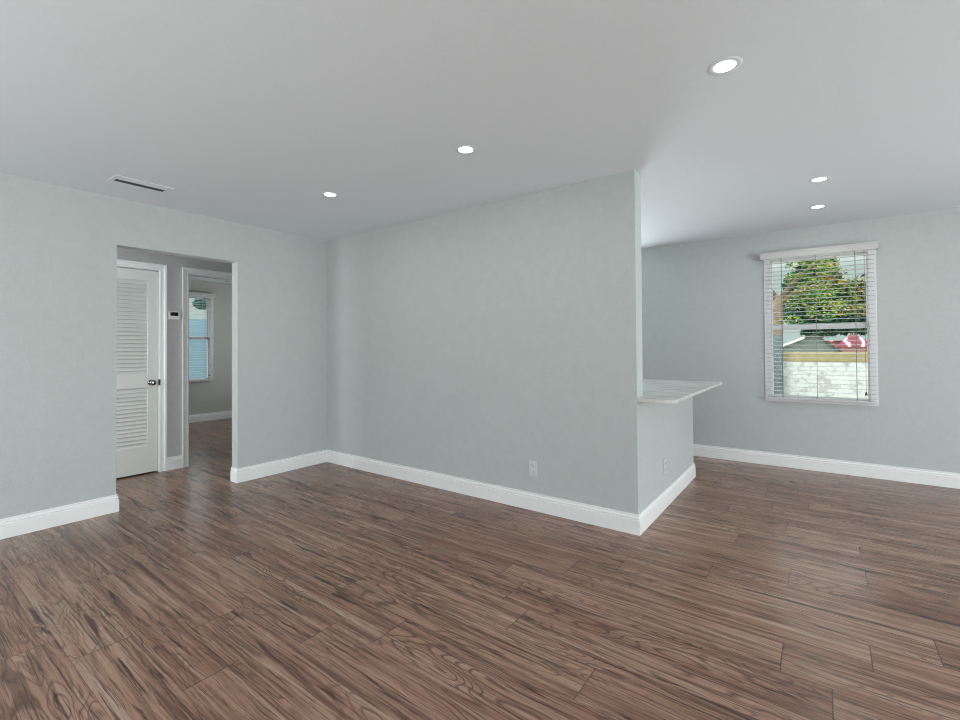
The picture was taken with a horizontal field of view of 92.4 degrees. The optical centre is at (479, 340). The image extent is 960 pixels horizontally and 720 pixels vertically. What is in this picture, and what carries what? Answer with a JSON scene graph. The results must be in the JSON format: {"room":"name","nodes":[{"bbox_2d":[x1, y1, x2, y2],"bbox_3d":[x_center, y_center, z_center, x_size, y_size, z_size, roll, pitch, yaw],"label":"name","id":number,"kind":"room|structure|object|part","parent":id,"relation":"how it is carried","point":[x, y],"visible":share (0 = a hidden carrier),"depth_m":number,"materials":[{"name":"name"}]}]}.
{"room":"empty living room","nodes":[
{"label":"empty living room","id":0,"kind":"room"},
{"bbox_2d":[0,173,326,518],"bbox_3d":[-2.459,0.105,4.168,0.110,2.440,7.585,-1,-1,36],"label":"wall","id":1,"kind":"structure","parent":0,"point":[59,245],"depth_m":3.49,"materials":[{"name":"paint"}]},
{"bbox_2d":[0,494,118,539],"bbox_3d":[-3.773,1.246,2.352,0.125,0.132,3.115,-1,-1,36],"label":"baseboard","id":2,"kind":"structure","parent":1,"relation":"attached to","point":[17,525],"depth_m":3.28,"materials":[{"name":"paint"}]},
{"bbox_2d":[117,248,231,456],"bbox_3d":[-3.031,0.121,5.160,0.110,2.440,5.300,-1,-1,36],"label":"wall","id":3,"kind":"structure","parent":0,"point":[174,263],"depth_m":4.83,"materials":[{"name":"paint"}]},
{"bbox_2d":[116,259,166,477],"bbox_3d":[-3.528,0.274,4.436,0.167,2.124,0.861,-1,-1,36],"label":"door","id":4,"kind":"structure","parent":3,"relation":"in","point":[141,365],"depth_m":4.61,"materials":[{"name":"paint"}]},
{"bbox_3d":[-3.527,0.763,4.431,0.027,0.597,0.551,-1,-1,36],"label":"louver panel","id":5,"kind":"part","parent":4,"relation":"part of","materials":[{"name":"paint"}]},
{"bbox_3d":[-3.533,-0.139,4.442,0.027,0.952,0.551,-1,-1,36],"label":"louver panel","id":6,"kind":"part","parent":4,"relation":"part of","materials":[{"name":"paint"}]},
{"bbox_3d":[-3.307,0.421,4.648,0.067,0.062,0.062,-1,-1,36],"label":"knob","id":7,"kind":"part","parent":4,"relation":"part of","materials":[{"name":"silver metal"}]},
{"bbox_2d":[168,311,179,319],"bbox_3d":[-3.205,-0.267,4.821,0.023,0.084,0.112,-1,-1,36],"label":"thermostat","id":8,"kind":"object","parent":3,"relation":"attached to","point":[172,315],"visible":1,"depth_m":4.81,"materials":[{"name":"white plastic"}]},
{"bbox_2d":[167,455,182,470],"bbox_3d":[-3.194,1.272,4.810,0.015,0.132,0.149,-1,-1,36],"label":"baseboard","id":9,"kind":"structure","parent":3,"relation":"attached to","point":[175,462],"depth_m":4.81,"materials":[{"name":"paint"}]},
{"bbox_2d":[182,267,231,466],"bbox_3d":[-2.936,0.280,5.271,0.127,2.124,0.889,-1,-1,36],"label":"door frame","id":10,"kind":"structure","parent":3,"relation":"in","point":[186,272],"depth_m":4.91,"materials":[{"name":"paint"}]},
{"bbox_2d":[189,279,231,414],"bbox_3d":[-4.902,0.168,7.971,0.160,2.440,3.200,-1,-1,36],"label":"wall","id":11,"kind":"structure","parent":0,"point":[215,396],"depth_m":8.18,"materials":[{"name":"paint"}]},
{"bbox_2d":[189,296,212,382],"bbox_3d":[-5.006,-0.050,7.794,0.128,1.527,0.874,-1,-1,36],"label":"window","id":12,"kind":"structure","parent":11,"relation":"in","point":[209,337],"depth_m":8.07,"materials":[{"name":"plastic"}]},
{"bbox_3d":[-5.032,-0.391,7.816,0.030,0.731,0.760,-1,-1,36],"label":"sash","id":13,"kind":"part","parent":12,"relation":"part of","materials":[{"name":"glass"}]},
{"bbox_3d":[-4.995,0.304,7.784,0.030,0.755,0.760,-1,-1,36],"label":"sash","id":14,"kind":"part","parent":12,"relation":"part of","materials":[{"name":"plastic"}]},
{"bbox_2d":[189,292,215,381],"bbox_3d":[-4.929,-0.069,7.729,0.072,1.515,0.923,-1,-1,36],"label":"window blind","id":15,"kind":"object","parent":12,"relation":"attached to","point":[195,294],"visible":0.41,"depth_m":7.90,"materials":[{"name":"plastic"}]},
{"bbox_3d":[-4.926,0.677,7.730,0.046,0.022,0.840,-1,-1,36],"label":"rail","id":16,"kind":"part","parent":15,"relation":"part of","materials":[{"name":"white plastic"}]},
{"bbox_2d":[189,410,231,422],"bbox_3d":[-4.824,1.321,7.905,0.015,0.132,3.000,-1,-1,36],"label":"baseboard","id":17,"kind":"structure","parent":11,"relation":"attached to","point":[223,414],"depth_m":8.04,"materials":[{"name":"paint"}]},
{"bbox_2d":[0,418,959,719],"bbox_3d":[-0.636,1.387,2.813,13.000,0.180,7.785,-1,-1,36],"label":"floor","id":18,"kind":"structure","parent":0,"point":[326,590],"depth_m":2.26,"materials":[{"name":"brown wood"}]},
{"bbox_2d":[0,0,959,282],"bbox_3d":[-0.654,-1.243,2.845,14.400,0.200,9.185,-1,-1,36],"label":"ceiling","id":19,"kind":"structure","parent":0,"point":[251,111],"depth_m":2.25,"materials":[{"name":"paint"}]},
{"bbox_2d":[106,175,173,194],"bbox_3d":[-2.446,-1.122,3.319,0.210,0.006,0.350,-1,-1,36],"label":"ceiling vent","id":20,"kind":"object","parent":19,"relation":"in","point":[117,179],"visible":1,"depth_m":3.31,"materials":[{"name":"metal"}]},
{"bbox_2d":[321,192,338,197],"bbox_3d":[-1.159,-1.130,3.556,0.136,0.001,0.136,-1,-1,36],"label":"recessed light","id":21,"kind":"object","parent":19,"relation":"in","point":[326,194],"visible":1,"depth_m":3.55,"materials":[{"name":"white plastic"}]},
{"bbox_2d":[455,145,476,154],"bbox_3d":[-0.085,-1.147,2.763,0.136,0.001,0.136,-1,-1,36],"label":"recessed light","id":22,"kind":"object","parent":19,"relation":"in","point":[462,149],"visible":1,"depth_m":2.76,"materials":[{"name":"white plastic"}]},
{"bbox_2d":[707,56,742,75],"bbox_3d":[1.038,-1.165,1.952,0.136,0.001,0.136,-1,-1,36],"label":"recessed light","id":23,"kind":"object","parent":19,"relation":"in","point":[726,65],"visible":1,"depth_m":1.95,"materials":[{"name":"paint"}]},
{"bbox_2d":[808,204,827,208],"bbox_3d":[2.903,-1.153,3.956,0.136,0.001,0.136,-1,-1,36],"label":"recessed light","id":24,"kind":"object","parent":19,"relation":"in","point":[821,205],"visible":1,"depth_m":3.94,"materials":[{"name":"white plastic"}]},
{"bbox_2d":[808,176,830,182],"bbox_3d":[2.434,-1.158,3.300,0.136,0.001,0.136,-1,-1,36],"label":"recessed light","id":25,"kind":"object","parent":19,"relation":"in","point":[822,178],"visible":1,"depth_m":3.30,"materials":[{"name":"white plastic"}]},
{"bbox_2d":[326,170,643,514],"bbox_3d":[-0.289,0.090,4.141,3.413,2.440,0.130,-1,-1,36],"label":"wall","id":26,"kind":"structure","parent":0,"point":[480,343],"depth_m":3.70,"materials":[{"name":"paint"}]},
{"bbox_2d":[230,450,695,535],"bbox_3d":[-0.127,1.247,4.447,4.133,0.132,1.801,-1,-1,21],"label":"baseboard","id":27,"kind":"structure","parent":26,"relation":"attached to","point":[630,523],"depth_m":3.84,"materials":[{"name":"paint"}]},
{"bbox_2d":[529,460,536,476],"bbox_3d":[0.406,0.980,3.534,0.072,0.116,0.010,-1,-1,36],"label":"wall outlet","id":28,"kind":"object","parent":26,"relation":"attached to","point":[532,464],"visible":1,"depth_m":3.53,"materials":[{"name":"white plastic"}]},
{"bbox_2d":[643,396,693,508],"bbox_3d":[1.347,0.856,3.966,0.593,0.883,1.540,-1,-1,36],"label":"wall","id":29,"kind":"structure","parent":0,"point":[667,428],"depth_m":3.62,"materials":[{"name":"paint"}]},
{"bbox_2d":[664,458,666,473],"bbox_3d":[1.447,0.974,3.592,0.010,0.116,0.072,-1,-1,36],"label":"wall outlet","id":30,"kind":"object","parent":29,"relation":"attached to","point":[665,459],"visible":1,"depth_m":3.58,"materials":[{"name":"white plastic"}]},
{"bbox_2d":[637,379,721,403],"bbox_3d":[1.420,0.401,3.910,0.868,0.022,1.788,-1,-1,36],"label":"countertop","id":31,"kind":"structure","parent":29,"relation":"on","point":[654,391],"depth_m":3.66,"materials":[{"name":"stone"}]},
{"bbox_2d":[641,207,959,472],"bbox_3d":[3.365,0.072,4.681,8.870,2.440,0.160,-1,-1,36],"label":"wall","id":32,"kind":"structure","parent":0,"point":[703,301],"depth_m":4.58,"materials":[{"name":"paint"}]},
{"bbox_2d":[764,249,878,405],"bbox_3d":[3.396,-0.145,4.630,0.901,1.527,0.128,-1,-1,36],"label":"window","id":33,"kind":"structure","parent":32,"relation":"in","point":[768,312],"depth_m":4.52,"materials":[{"name":"plastic"}]},
{"bbox_2d":[759,241,878,403],"bbox_3d":[3.330,-0.163,4.553,0.950,1.515,0.072,-1,-1,36],"label":"window blind","id":34,"kind":"object","parent":33,"relation":"attached to","point":[854,247],"visible":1,"depth_m":4.52,"materials":[{"name":"plastic"}]},
{"bbox_3d":[3.104,-0.145,4.730,0.003,1.445,0.055,-1,-1,36],"label":"ladder cord","id":35,"kind":"part","parent":34,"relation":"part of","materials":[{"name":"white fabric"}]},
{"bbox_3d":[3.334,-0.148,4.560,0.003,1.445,0.055,-1,-1,36],"label":"ladder cord","id":36,"kind":"part","parent":34,"relation":"part of","materials":[{"name":"white fabric"}]},
{"bbox_3d":[3.346,0.583,4.546,0.867,0.022,0.046,-1,-1,36],"label":"rail","id":37,"kind":"part","parent":34,"relation":"part of","materials":[{"name":"white plastic"}]},
{"bbox_3d":[3.578,-0.152,4.380,0.003,1.445,0.055,-1,-1,36],"label":"ladder cord","id":38,"kind":"part","parent":34,"relation":"part of","materials":[{"name":"white fabric"}]},
{"bbox_3d":[3.611,-0.198,4.315,0.004,1.355,0.003,-1,-1,36],"label":"pull cord","id":39,"kind":"part","parent":34,"relation":"part of","materials":[{"name":"white fabric"}]},
{"bbox_3d":[3.411,-0.486,4.657,0.787,0.731,0.030,-1,-1,36],"label":"sash","id":40,"kind":"part","parent":33,"relation":"part of","materials":[{"name":"glass"}]},
{"bbox_3d":[3.392,0.209,4.617,0.787,0.755,0.030,-1,-1,36],"label":"sash","id":41,"kind":"part","parent":33,"relation":"part of","materials":[{"name":"plastic"}]},
{"bbox_2d":[693,444,959,488],"bbox_3d":[2.478,1.218,3.498,8.600,0.132,2.785,-1,-1,36],"label":"baseboard","id":42,"kind":"structure","parent":32,"relation":"attached to","point":[886,472],"depth_m":4.48,"materials":[{"name":"paint"}]},
{"label":"outside","id":43,"kind":"structure","parent":0,"visible":0},
{"bbox_3d":[10.408,1.810,14.055,80.000,0.200,85.000,-1,-1,36],"label":"ground","id":44,"kind":"structure","parent":43,"visible":0},
{"bbox_2d":[189,319,206,378],"bbox_3d":[-6.666,0.635,10.825,0.200,2.300,7.500,-1,-1,36],"label":"fence","id":45,"kind":"object","parent":44,"relation":"on","point":[201,353],"visible":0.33,"depth_m":10.77,"materials":[{"name":"blue"}]},
{"bbox_2d":[191,299,206,309],"bbox_3d":[-8.238,0.228,14.596,0.888,3.227,1.572,-1,-1,36],"label":"shade tree","id":46,"kind":"object","parent":44,"relation":"on","point":[199,301],"visible":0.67,"depth_m":13.98,"materials":[{"name":"green plant"}]},
{"bbox_2d":[773,335,783,393],"bbox_3d":[4.720,0.791,8.132,1.072,1.770,0.040,-1,-1,36],"label":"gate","id":47,"kind":"object","parent":44,"relation":"on","point":[777,339],"visible":0.04,"depth_m":7.85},
{"bbox_2d":[773,257,845,334],"bbox_3d":[5.819,-0.660,10.141,3.573,4.710,1.257,-1,-1,42],"label":"leafy tree","id":48,"kind":"object","parent":44,"relation":"on","point":[791,284],"visible":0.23,"depth_m":9.21,"materials":[{"name":"green plant"}]},
{"bbox_2d":[783,334,842,351],"bbox_3d":[8.598,0.763,12.025,1.362,1.868,1.750,-1,-1,36],"label":"garden shed","id":49,"kind":"object","parent":44,"relation":"on","point":[803,342],"visible":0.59,"depth_m":11.37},
{"bbox_2d":[780,257,866,337],"bbox_3d":[10.936,-0.630,13.952,3.123,4.693,1.628,-1,-1,36],"label":"tree","id":50,"kind":"object","parent":44,"relation":"on","point":[820,332],"visible":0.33,"depth_m":13.85,"materials":[{"name":"green plant"}]},
{"bbox_2d":[783,352,867,397],"bbox_3d":[7.909,0.890,6.087,6.530,1.478,0.220,-1,-1,36],"label":"wall","id":51,"kind":"structure","parent":44,"relation":"on","point":[789,364],"depth_m":7.59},
{"bbox_2d":[804,259,865,316],"bbox_3d":[8.941,-0.386,9.517,3.770,4.107,1.295,-1,-1,36],"label":"tree","id":52,"kind":"object","parent":44,"relation":"on","point":[846,301],"visible":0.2,"depth_m":10.01,"materials":[{"name":"green plant"}]},
{"bbox_2d":[827,334,866,351],"bbox_3d":[17.977,0.710,18.637,7.320,2.010,4.850,-1,-1,36],"label":"house","id":53,"kind":"structure","parent":44,"relation":"on","point":[845,346],"depth_m":18.35,"materials":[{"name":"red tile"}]}
]}

